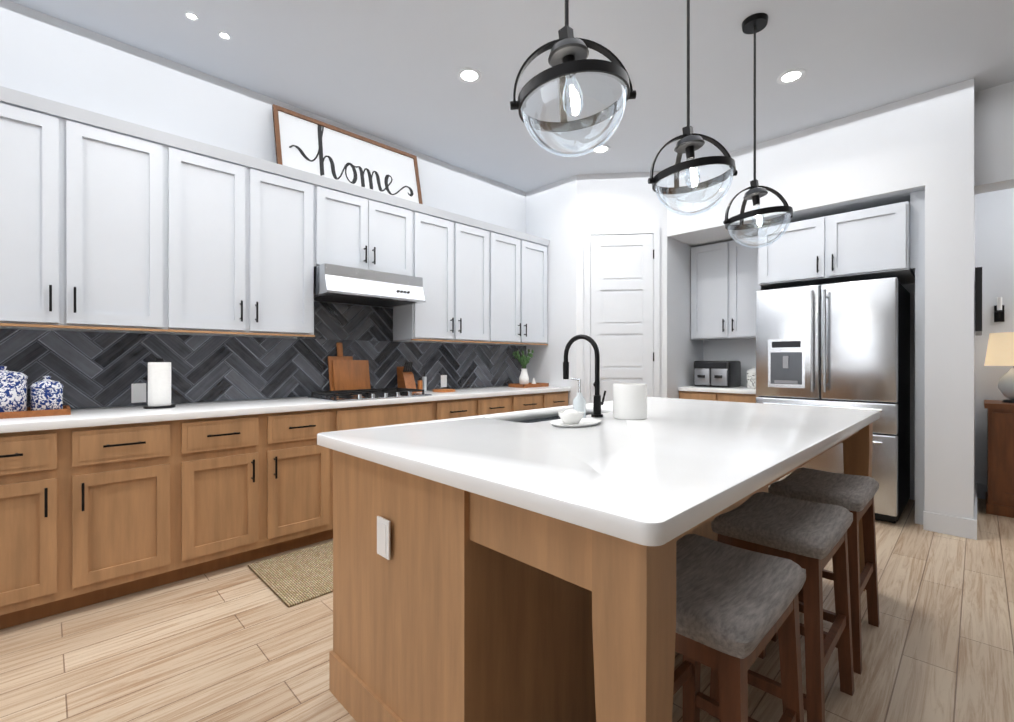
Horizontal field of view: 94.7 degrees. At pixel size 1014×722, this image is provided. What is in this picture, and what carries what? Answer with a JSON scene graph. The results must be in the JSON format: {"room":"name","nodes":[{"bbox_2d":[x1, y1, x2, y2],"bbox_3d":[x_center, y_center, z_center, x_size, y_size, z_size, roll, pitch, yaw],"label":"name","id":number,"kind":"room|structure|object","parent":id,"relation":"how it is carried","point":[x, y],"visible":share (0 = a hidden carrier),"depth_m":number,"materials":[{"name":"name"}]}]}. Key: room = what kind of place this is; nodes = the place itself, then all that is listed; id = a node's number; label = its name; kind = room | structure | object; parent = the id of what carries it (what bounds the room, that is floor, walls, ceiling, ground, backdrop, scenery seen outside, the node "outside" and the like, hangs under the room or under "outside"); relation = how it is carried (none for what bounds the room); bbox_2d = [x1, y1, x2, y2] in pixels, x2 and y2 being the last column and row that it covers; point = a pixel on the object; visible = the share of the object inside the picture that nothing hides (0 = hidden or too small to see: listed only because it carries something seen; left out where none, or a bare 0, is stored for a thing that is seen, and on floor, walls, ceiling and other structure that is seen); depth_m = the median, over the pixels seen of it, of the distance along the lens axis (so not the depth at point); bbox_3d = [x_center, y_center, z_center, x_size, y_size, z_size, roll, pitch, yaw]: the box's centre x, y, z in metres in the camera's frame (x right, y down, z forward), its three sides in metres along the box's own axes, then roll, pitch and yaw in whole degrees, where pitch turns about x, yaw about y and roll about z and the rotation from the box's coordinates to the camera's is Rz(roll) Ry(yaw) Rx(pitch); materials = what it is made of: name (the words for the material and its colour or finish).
{"room":"kitchen","nodes":[
{"label":"kitchen","id":0,"kind":"room"},
{"bbox_2d":[0,498,1013,721],"bbox_3d":[1.081,1.223,0.477,9.540,0.060,8.240,0,0,-45],"label":"floor","id":1,"kind":"structure","parent":0,"point":[242,642],"depth_m":1.91,"materials":[{"name":"brown wood"}]},
{"bbox_2d":[0,420,179,629],"bbox_3d":[-2.250,0.751,2.365,0.847,0.878,0.619,0,0,-45],"label":"base cabinet","id":2,"kind":"object","parent":1,"relation":"on","point":[92,515],"depth_m":2.20,"materials":[{"name":"brown wood"}]},
{"bbox_2d":[180,408,335,579],"bbox_3d":[-1.648,0.750,2.962,0.848,0.878,0.619,0,0,-45],"label":"base cabinet","id":3,"kind":"object","parent":1,"relation":"on","point":[256,486],"depth_m":2.71,"materials":[{"name":"brown wood"}]},
{"bbox_2d":[248,541,332,606],"bbox_3d":[-0.631,1.183,3.115,1.820,0.011,0.640,0,0,-45],"label":"jute rug","id":4,"kind":"object","parent":1,"relation":"on","point":[291,579],"visible":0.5,"depth_m":2.59,"materials":[{"name":"beige wicker"}]},
{"bbox_2d":[336,401,435,430],"bbox_3d":[-1.061,0.749,3.543,0.805,0.878,0.619,0,0,-45],"label":"base cabinet","id":5,"kind":"object","parent":1,"relation":"on","point":[348,418],"depth_m":3.30,"materials":[{"name":"brown wood"}]},
{"bbox_2d":[436,395,515,419],"bbox_3d":[-0.473,0.749,4.125,0.848,0.878,0.619,0,0,-45],"label":"base cabinet","id":6,"kind":"object","parent":1,"relation":"on","point":[445,409],"depth_m":3.92,"materials":[{"name":"brown wood"}]},
{"bbox_2d":[516,391,567,410],"bbox_3d":[0.128,0.748,4.720,0.844,0.878,0.619,0,0,-45],"label":"base cabinet","id":7,"kind":"object","parent":1,"relation":"on","point":[551,399],"depth_m":4.52,"materials":[{"name":"brown wood"}]},
{"bbox_2d":[0,386,570,432],"bbox_3d":[-1.961,0.290,2.642,6.737,0.039,0.631,0,0,-45],"label":"countertop","id":8,"kind":"structure","parent":7,"relation":"on","point":[87,417],"depth_m":2.67,"materials":[{"name":"white stone"}]},
{"bbox_2d":[0,366,70,418],"bbox_3d":[-2.470,0.146,2.264,0.510,0.248,0.260,0,0,-45],"label":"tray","id":9,"kind":"object","parent":8,"relation":"on","point":[46,395],"visible":1,"depth_m":2.29,"materials":[{"name":"blue ceramic"}]},
{"bbox_2d":[143,358,174,408],"bbox_3d":[-2.012,0.127,2.704,0.150,0.285,0.150,0,0,-45],"label":"paper towel holder","id":10,"kind":"object","parent":8,"relation":"on","point":[159,383],"visible":1,"depth_m":2.66,"materials":[{"name":"white paper"}]},
{"bbox_2d":[328,342,370,390],"bbox_3d":[-1.249,0.063,3.696,0.320,0.417,0.108,0,0,-45],"label":"cutting boards","id":11,"kind":"object","parent":8,"relation":"on","point":[347,373],"visible":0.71,"depth_m":3.67,"materials":[{"name":"brown wood"}]},
{"bbox_2d":[308,388,431,401],"bbox_3d":[-1.014,0.246,3.496,0.760,0.046,0.478,0,0,-45],"label":"cooktop","id":12,"kind":"object","parent":8,"relation":"in","point":[358,395],"visible":1,"depth_m":3.38,"materials":[{"name":"silver metal"}]},
{"bbox_2d":[397,362,454,392],"bbox_3d":[-0.679,0.137,4.051,0.450,0.263,0.300,0,0,-45],"label":"knife block","id":13,"kind":"object","parent":8,"relation":"on","point":[405,377],"visible":0.96,"depth_m":3.97,"materials":[{"name":"brown wood"}]},
{"bbox_2d":[508,349,548,387],"bbox_3d":[0.218,0.070,4.854,0.385,0.395,0.238,0,0,-45],"label":"tray","id":14,"kind":"object","parent":8,"relation":"on","point":[523,377],"visible":1,"depth_m":4.77,"materials":[{"name":"brown wood"}]},
{"bbox_2d":[329,413,872,721],"bbox_3d":[0.618,0.746,2.088,2.380,0.890,1.312,0,0,-45],"label":"kitchen island","id":15,"kind":"object","parent":1,"relation":"on","point":[452,604],"visible":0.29,"depth_m":1.27,"materials":[{"name":"brown wood"}]},
{"bbox_2d":[317,397,879,545],"bbox_3d":[0.633,0.281,2.072,2.430,0.040,1.330,0,0,-45],"label":"island countertop","id":16,"kind":"structure","parent":15,"relation":"on","point":[666,470],"depth_m":1.32,"materials":[{"name":"white stone"}]},
{"bbox_2d":[550,409,600,427],"bbox_3d":[0.282,0.229,1.922,0.264,0.064,0.172,0,0,-45],"label":"saucer","id":17,"kind":"object","parent":16,"relation":"on","point":[571,418],"visible":1,"depth_m":1.87,"materials":[{"name":"white ceramic"}]},
{"bbox_2d":[571,378,585,417],"bbox_3d":[0.320,0.168,2.105,0.056,0.184,0.073,0,0,-45],"label":"soap dispenser","id":18,"kind":"object","parent":16,"relation":"on","point":[579,402],"visible":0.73,"depth_m":2.08,"materials":[{"name":"clear glass"}]},
{"bbox_2d":[563,334,605,416],"bbox_3d":[0.368,0.066,2.246,0.078,0.388,0.228,0,0,-45],"label":"faucet","id":19,"kind":"object","parent":16,"relation":"on","point":[597,403],"visible":1,"depth_m":2.17,"materials":[{"name":"black metal"}]},
{"bbox_2d":[613,383,646,419],"bbox_3d":[0.563,0.183,2.136,0.152,0.155,0.152,0,0,-45],"label":"crock","id":20,"kind":"object","parent":16,"relation":"on","point":[629,401],"visible":1,"depth_m":2.07,"materials":[{"name":"ceramic"}]},
{"bbox_2d":[679,391,758,402],"bbox_3d":[2.261,0.748,4.749,0.664,0.878,0.802,0,0,-45],"label":"base cabinet","id":21,"kind":"object","parent":1,"relation":"on","point":[734,397],"visible":0.06,"depth_m":4.56,"materials":[{"name":"brown wood"}]},
{"bbox_2d":[678,386,755,393],"bbox_3d":[2.269,0.287,4.756,0.642,0.039,0.802,0,0,-45],"label":"countertop","id":22,"kind":"structure","parent":21,"relation":"on","point":[741,390],"depth_m":4.55,"materials":[{"name":"white stone"}]},
{"bbox_2d":[694,361,740,387],"bbox_3d":[2.178,0.132,4.861,0.370,0.270,0.370,0,0,-45],"label":"air fryer","id":23,"kind":"object","parent":22,"relation":"on","point":[724,374],"visible":1,"depth_m":4.74,"materials":[{"name":"black plastic"}]},
{"bbox_2d":[747,366,755,388],"bbox_3d":[2.417,0.160,4.570,0.128,0.216,0.128,0,0,-45],"label":"jar","id":24,"kind":"object","parent":22,"relation":"on","point":[751,378],"visible":0.73,"depth_m":4.53,"materials":[{"name":"white ceramic"}]},
{"bbox_2d":[673,534,805,721],"bbox_3d":[0.508,0.857,1.176,0.484,0.669,0.331,0,0,-45],"label":"stool","id":25,"kind":"object","parent":1,"relation":"on","point":[737,608],"visible":0.65,"depth_m":1.11,"materials":[{"name":"fabric"}]},
{"bbox_2d":[709,492,853,721],"bbox_3d":[0.967,0.857,1.629,0.484,0.669,0.331,0,0,-45],"label":"stool","id":26,"kind":"object","parent":1,"relation":"on","point":[810,538],"visible":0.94,"depth_m":1.51,"materials":[{"name":"fabric"}]},
{"bbox_2d":[768,467,879,674],"bbox_3d":[1.400,0.856,2.059,0.484,0.669,0.331,0,0,-45],"label":"stool","id":27,"kind":"object","parent":1,"relation":"on","point":[854,494],"visible":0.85,"depth_m":1.96,"materials":[{"name":"fabric"}]},
{"bbox_2d":[756,277,909,522],"bbox_3d":[2.761,0.293,3.964,0.998,1.788,0.935,0,0,-45],"label":"fridge","id":28,"kind":"object","parent":1,"relation":"on","point":[845,345],"visible":0.83,"depth_m":3.58,"materials":[{"name":"metal"}]},
{"bbox_2d":[758,190,924,524],"bbox_3d":[2.850,-0.026,3.983,0.904,2.427,1.109,0,0,-45],"label":"cabinet","id":29,"kind":"object","parent":1,"relation":"on","point":[884,241],"visible":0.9,"depth_m":3.56,"materials":[{"name":"white wood"}]},
{"bbox_2d":[984,404,1013,517],"bbox_3d":[4.064,0.779,3.629,0.465,0.820,0.457,0,0,-45],"label":"sideboard","id":30,"kind":"object","parent":1,"relation":"on","point":[1000,462],"depth_m":3.58,"materials":[{"name":"brown wood"}]},
{"bbox_2d":[984,332,1013,402],"bbox_3d":[4.003,0.053,3.678,0.340,0.550,0.340,0,0,-45],"label":"table lamp","id":31,"kind":"object","parent":30,"relation":"on","point":[1000,349],"visible":1,"depth_m":3.66,"materials":[{"name":"fabric"}]},
{"bbox_2d":[0,0,1013,519],"bbox_3d":[1.081,-0.407,0.475,9.540,3.200,8.240,0,0,-45],"label":"wall","id":32,"kind":"structure","parent":0,"point":[882,102],"depth_m":3.21,"materials":[{"name":"paint"}]},
{"bbox_2d":[0,86,183,332],"bbox_3d":[-2.354,-0.735,2.467,0.996,1.110,0.327,0,0,-45],"label":"upper cabinet","id":33,"kind":"object","parent":32,"relation":"attached to","point":[108,223],"depth_m":2.43,"materials":[{"name":"white wood"}]},
{"bbox_2d":[185,12,197,20],"bbox_3d":[-1.726,-1.885,2.555,0.063,0.007,0.063,0,0,-45],"label":"recessed light","id":34,"kind":"object","parent":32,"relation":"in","point":[191,16],"visible":1,"depth_m":2.56,"materials":[{"name":"white plastic"}]},
{"bbox_2d":[218,31,230,39],"bbox_3d":[-1.637,-1.885,2.707,0.063,0.007,0.063,0,0,-45],"label":"recessed light","id":35,"kind":"object","parent":32,"relation":"in","point":[224,35],"visible":1,"depth_m":2.71,"materials":[{"name":"white plastic"}]},
{"bbox_2d":[184,138,327,336],"bbox_3d":[-1.751,-0.735,3.065,0.997,1.110,0.327,0,0,-45],"label":"upper cabinet","id":36,"kind":"object","parent":32,"relation":"attached to","point":[256,229],"depth_m":2.96,"materials":[{"name":"white wood"}]},
{"bbox_2d":[0,301,525,408],"bbox_3d":[-1.397,-0.094,3.639,4.531,0.723,0.013,0,0,-45],"label":"tile backsplash","id":37,"kind":"structure","parent":32,"relation":"attached to","point":[95,369],"depth_m":3.22,"materials":[{"name":"tile"}]},
{"bbox_2d":[131,383,145,402],"bbox_3d":[-2.218,0.193,2.813,0.070,0.115,0.005,0,0,-45],"label":"outlet","id":38,"kind":"object","parent":37,"relation":"attached to","point":[138,392],"visible":1,"depth_m":2.81,"materials":[{"name":"white plastic"}]},
{"bbox_2d":[441,375,446,386],"bbox_3d":[-0.598,0.191,4.417,0.070,0.115,0.005,0,0,-45],"label":"outlet","id":39,"kind":"object","parent":37,"relation":"attached to","point":[443,380],"visible":1,"depth_m":4.42,"materials":[{"name":"white plastic"}]},
{"bbox_2d":[328,178,415,276],"bbox_3d":[-1.164,-0.977,3.645,0.805,0.628,0.327,0,0,-45],"label":"upper cabinet","id":40,"kind":"object","parent":32,"relation":"attached to","point":[368,229],"depth_m":3.54,"materials":[{"name":"white wood"}]},
{"bbox_2d":[272,104,422,203],"bbox_3d":[-1.196,-1.528,3.698,1.200,0.595,0.148,0,0,-45],"label":"home sign","id":41,"kind":"object","parent":40,"relation":"on","point":[310,145],"visible":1,"depth_m":3.63,"materials":[{"name":"white wood"}]},
{"bbox_2d":[314,263,425,307],"bbox_3d":[-1.100,-0.559,3.582,0.793,0.203,0.506,0,0,-45],"label":"range hood","id":42,"kind":"object","parent":40,"relation":"attached to","point":[343,284],"visible":0.9,"depth_m":3.40,"materials":[{"name":"silver metal"}]},
{"bbox_2d":[393,203,495,342],"bbox_3d":[-0.576,-0.736,4.227,0.996,1.110,0.327,0,0,-45],"label":"upper cabinet","id":43,"kind":"object","parent":32,"relation":"attached to","point":[456,253],"depth_m":4.09,"materials":[{"name":"white wood"}]},
{"bbox_2d":[457,68,481,83],"bbox_3d":[-0.249,-1.886,3.089,0.168,0.007,0.168,0,0,-45],"label":"recessed light","id":44,"kind":"object","parent":32,"relation":"in","point":[469,75],"visible":1,"depth_m":3.08,"materials":[{"name":"white plastic"}]},
{"bbox_2d":[488,226,548,344],"bbox_3d":[-0.001,-0.737,4.796,0.918,1.110,0.327,0,0,-45],"label":"upper cabinet","id":45,"kind":"object","parent":32,"relation":"attached to","point":[521,258],"depth_m":4.72,"materials":[{"name":"white wood"}]},
{"bbox_2d":[510,0,635,156],"bbox_3d":[0.199,-1.259,1.412,0.335,1.256,0.335,0,0,-45],"label":"pendant light","id":46,"kind":"object","parent":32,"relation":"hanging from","point":[568,55],"visible":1,"depth_m":1.40,"materials":[{"name":"clear glass"}]},
{"bbox_2d":[591,145,610,153],"bbox_3d":[0.838,-1.887,4.165,0.168,0.007,0.168,0,0,-45],"label":"recessed light","id":47,"kind":"object","parent":32,"relation":"in","point":[603,149],"visible":0.77,"depth_m":4.17,"materials":[{"name":"white plastic"}]},
{"bbox_2d":[584,227,659,402],"bbox_3d":[1.150,-0.074,4.690,0.490,2.520,0.586,0,0,-45],"label":"pantry door","id":48,"kind":"structure","parent":32,"relation":"in","point":[621,299],"depth_m":4.69,"materials":[{"name":"white wood"}]},
{"bbox_2d":[648,0,737,215],"bbox_3d":[0.796,-1.260,2.003,0.335,1.256,0.335,0,0,-45],"label":"pendant light","id":49,"kind":"object","parent":32,"relation":"hanging from","point":[690,142],"visible":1,"depth_m":1.99,"materials":[{"name":"clear glass"}]},
{"bbox_2d":[691,236,757,339],"bbox_3d":[2.361,-0.727,4.846,0.384,0.990,0.802,0,0,-45],"label":"upper cabinet","id":50,"kind":"object","parent":32,"relation":"attached to","point":[724,282],"visible":0.75,"depth_m":4.77,"materials":[{"name":"white wood"}]},
{"bbox_2d":[723,13,792,247],"bbox_3d":[1.397,-1.261,2.598,0.335,1.256,0.335,0,0,-45],"label":"pendant light","id":51,"kind":"object","parent":32,"relation":"hanging from","point":[755,23],"visible":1,"depth_m":2.59,"materials":[{"name":"clear glass"}]},
{"bbox_2d":[777,69,805,83],"bbox_3d":[1.886,-1.886,3.100,0.168,0.007,0.168,0,0,-45],"label":"recessed light","id":52,"kind":"object","parent":32,"relation":"in","point":[791,76],"visible":1,"depth_m":3.10,"materials":[{"name":"white plastic"}]},
{"bbox_2d":[972,483,978,539],"bbox_3d":[3.585,1.124,3.568,1.320,0.129,0.014,0,0,-45],"label":"baseboard","id":53,"kind":"structure","parent":32,"relation":"attached to","point":[974,522],"depth_m":3.12,"materials":[{"name":"white wood"}]},
{"bbox_2d":[975,267,981,335],"bbox_3d":[3.615,-0.436,3.579,0.830,0.450,0.036,0,0,-45],"label":"tv","id":54,"kind":"object","parent":32,"relation":"attached to","point":[978,301],"visible":1,"depth_m":3.29,"materials":[{"name":"black plastic"}]},
{"bbox_2d":[979,483,986,498],"bbox_3d":[5.627,1.125,2.482,0.014,0.129,4.433,0,0,-45],"label":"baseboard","id":55,"kind":"structure","parent":32,"relation":"attached to","point":[982,487],"depth_m":4.02,"materials":[{"name":"black"}]},
{"bbox_2d":[994,297,1004,321],"bbox_3d":[4.130,-0.431,3.916,0.120,0.200,0.060,0,0,-45],"label":"candle sconce","id":56,"kind":"object","parent":32,"relation":"attached to","point":[999,310],"visible":1,"depth_m":3.93,"materials":[{"name":"black metal"}]}
]}

